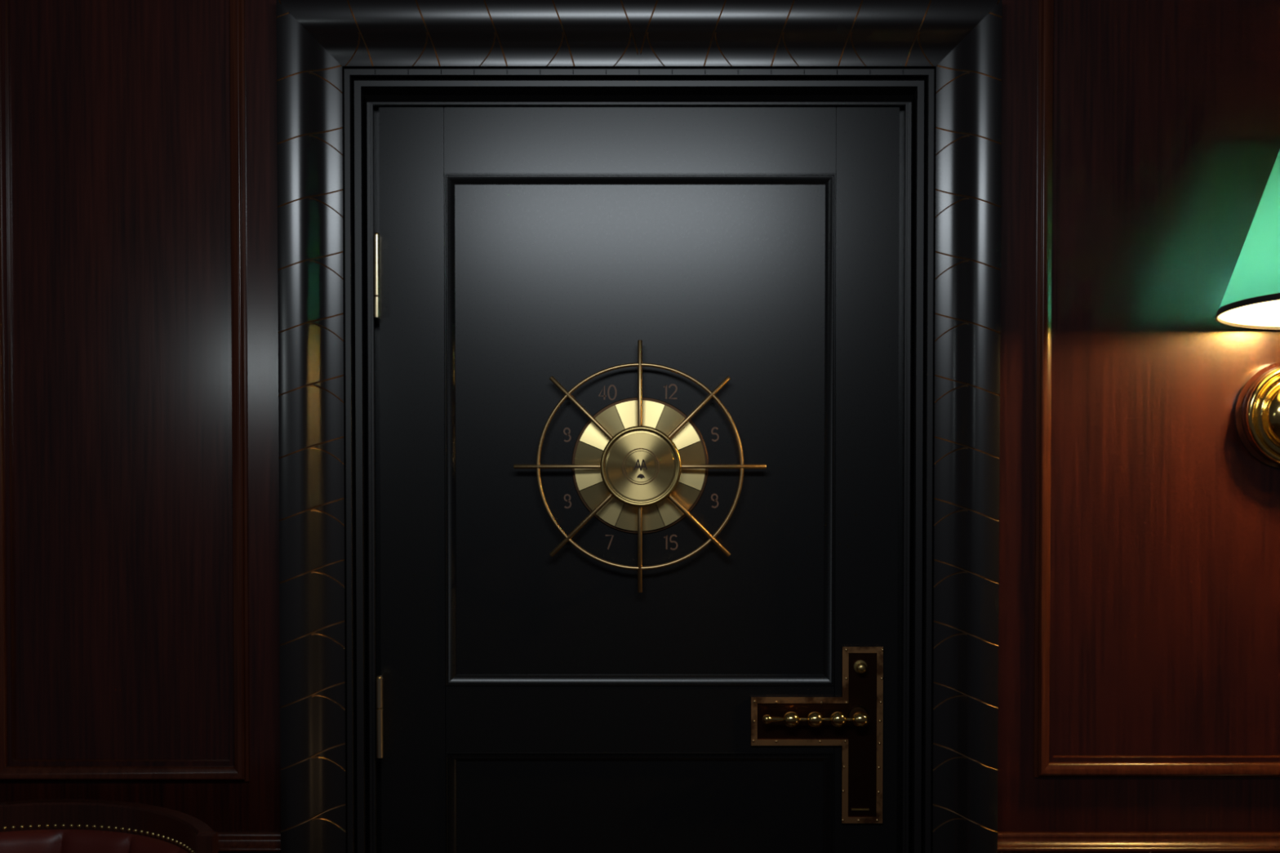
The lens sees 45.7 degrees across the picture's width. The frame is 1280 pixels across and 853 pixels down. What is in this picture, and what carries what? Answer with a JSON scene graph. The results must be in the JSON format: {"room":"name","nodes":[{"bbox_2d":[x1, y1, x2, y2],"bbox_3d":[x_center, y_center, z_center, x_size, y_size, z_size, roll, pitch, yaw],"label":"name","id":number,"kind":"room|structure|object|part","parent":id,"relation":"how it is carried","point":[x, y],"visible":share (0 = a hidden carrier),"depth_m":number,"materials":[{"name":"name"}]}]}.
{"room":"private study","nodes":[
{"label":"private study","id":0,"kind":"room"},
{"bbox_2d":[0,0,1279,831],"bbox_3d":[0.000,0.021,2.581,5.200,2.950,0.160,0,1,0],"label":"wall","id":1,"kind":"structure","parent":0,"point":[1165,604],"depth_m":2.51,"materials":[{"name":"brown wood"}]},
{"bbox_2d":[0,0,249,781],"bbox_3d":[-0.858,-0.249,2.493,0.425,1.670,0.025,0,1,0],"label":"trim","id":2,"kind":"structure","parent":1,"relation":"attached to","point":[240,771],"depth_m":2.50,"materials":[{"name":"brown wood"}]},
{"bbox_2d":[217,831,280,852],"bbox_3d":[-1.593,0.699,2.505,2.015,0.054,0.026,0,1,0],"label":"trim","id":3,"kind":"structure","parent":1,"relation":"attached to","point":[228,842],"depth_m":2.50,"materials":[{"name":"brown wood"}]},
{"bbox_2d":[275,0,345,852],"bbox_3d":[-0.535,0.406,2.488,0.098,2.185,0.048,0,1,0],"label":"trim","id":4,"kind":"structure","parent":1,"relation":"attached to","point":[309,131],"depth_m":2.47,"materials":[{"name":"black paint"}]},
{"bbox_2d":[373,107,899,852],"bbox_3d":[-0.004,0.478,2.561,0.875,2.022,0.092,0,1,0],"label":"door","id":5,"kind":"structure","parent":1,"relation":"in","point":[529,700],"depth_m":2.56,"materials":[{"name":"black paint"}]},
{"bbox_2d":[513,340,766,592],"bbox_3d":[0.000,0.066,2.538,0.420,0.420,0.053,0,1,0],"label":"wheel","id":6,"kind":"object","parent":5,"relation":"attached to","point":[640,465],"visible":1,"depth_m":2.53,"materials":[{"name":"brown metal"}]},
{"bbox_3d":[0.000,0.492,2.584,0.655,0.112,0.045,0,1,0],"label":"rail","id":7,"kind":"part","parent":5,"relation":"part of","materials":[{"name":"black paint"}]},
{"bbox_3d":[0.000,-0.478,2.562,0.655,0.110,0.045,0,1,0],"label":"rail","id":8,"kind":"part","parent":5,"relation":"part of","materials":[{"name":"black paint"}]},
{"bbox_3d":[0.000,0.903,2.576,0.655,0.708,0.015,0,1,0],"label":"panel moulding","id":9,"kind":"part","parent":5,"relation":"part of","materials":[{"name":"black paint"}]},
{"bbox_3d":[0.000,0.007,2.556,0.655,0.860,0.015,0,1,0],"label":"panel moulding","id":10,"kind":"part","parent":5,"relation":"part of","materials":[{"name":"black paint"}]},
{"bbox_3d":[0.000,0.902,2.593,0.675,0.728,0.020,0,1,0],"label":"panel","id":11,"kind":"part","parent":5,"relation":"part of","materials":[{"name":"black paint"}]},
{"bbox_3d":[0.000,0.006,2.573,0.675,0.880,0.020,0,1,0],"label":"panel","id":12,"kind":"part","parent":5,"relation":"part of","materials":[{"name":"black paint"}]},
{"bbox_3d":[0.297,0.518,2.560,0.221,0.298,0.005,0,1,0],"label":"lock plate","id":13,"kind":"part","parent":5,"relation":"part of","materials":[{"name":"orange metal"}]},
{"bbox_3d":[0.292,0.487,2.528,0.178,0.026,0.026,0,1,0],"label":"lever","id":14,"kind":"part","parent":5,"relation":"part of","materials":[{"name":"gold metal"}]},
{"bbox_3d":[0.367,0.486,2.546,0.035,0.035,0.022,0,1,0],"label":"handle","id":15,"kind":"part","parent":5,"relation":"part of","materials":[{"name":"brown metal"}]},
{"bbox_3d":[0.370,0.404,2.544,0.022,0.022,0.022,0,1,0],"label":"latch knob","id":16,"kind":"part","parent":5,"relation":"part of","materials":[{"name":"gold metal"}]},
{"bbox_2d":[342,66,936,852],"bbox_3d":[-0.001,0.453,2.558,0.974,2.089,0.101,0,1,0],"label":"trim","id":17,"kind":"structure","parent":1,"relation":"attached to","point":[364,91],"depth_m":2.52,"materials":[{"name":"black paint"}]},
{"bbox_2d":[276,0,1001,66],"bbox_3d":[-0.001,-0.637,2.464,1.166,0.098,0.048,0,1,0],"label":"trim","id":18,"kind":"structure","parent":1,"relation":"attached to","point":[355,33],"depth_m":2.46,"materials":[{"name":"black paint"}]},
{"bbox_2d":[374,69,903,74],"bbox_3d":[-0.001,-0.580,2.488,0.865,0.008,0.001,0,1,0],"label":"trim","id":19,"kind":"structure","parent":1,"relation":"attached to","point":[375,69],"depth_m":2.49,"materials":[{"name":"black"}]},
{"bbox_2d":[933,0,1002,852],"bbox_3d":[0.533,0.406,2.488,0.098,2.185,0.048,0,1,0],"label":"trim","id":20,"kind":"structure","parent":1,"relation":"attached to","point":[968,136],"depth_m":2.47,"materials":[{"name":"black paint"}]},
{"bbox_2d":[997,831,1279,852],"bbox_3d":[1.591,0.699,2.505,2.018,0.054,0.026,0,1,0],"label":"trim","id":21,"kind":"structure","parent":1,"relation":"attached to","point":[1007,842],"depth_m":2.50,"materials":[{"name":"brown wood"}]},
{"bbox_2d":[1033,0,1279,777],"bbox_3d":[1.217,-0.252,2.493,1.131,1.664,0.025,0,1,0],"label":"trim","id":22,"kind":"structure","parent":1,"relation":"attached to","point":[1042,767],"depth_m":2.49,"materials":[{"name":"brown wood"}]},
{"bbox_2d":[1214,150,1279,468],"bbox_3d":[1.067,-0.210,2.315,0.365,0.569,0.381,0,1,0],"label":"wall lamp","id":23,"kind":"object","parent":1,"relation":"attached to","point":[1251,298],"visible":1,"depth_m":2.44,"materials":[{"name":"green glass"}]},
{"bbox_3d":[1.067,-0.325,2.303,0.362,0.339,0.360,0,1,0],"label":"lamp shade","id":24,"kind":"part","parent":23,"relation":"part of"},
{"bbox_3d":[0.000,1.554,1.186,5.200,0.050,3.300,0,1,0],"label":"floor","id":25,"kind":"structure","parent":0,"visible":0},
{"bbox_2d":[0,799,217,852],"bbox_3d":[-0.925,1.058,2.182,0.583,0.896,0.586,0,1,0],"label":"barrel chair","id":26,"kind":"object","parent":25,"relation":"on","point":[42,825],"visible":1,"depth_m":2.42,"materials":[{"name":"red leather"}]},
{"bbox_3d":[-0.925,0.840,2.361,0.511,0.384,0.165,0,1,0],"label":"backrest","id":27,"kind":"part","parent":26,"relation":"part of","materials":[{"name":"red leather"}]},
{"bbox_3d":[-0.648,1.056,2.283,0.027,0.895,0.024,0,1,7],"label":"arm post","id":28,"kind":"part","parent":26,"relation":"part of","materials":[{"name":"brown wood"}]}
]}

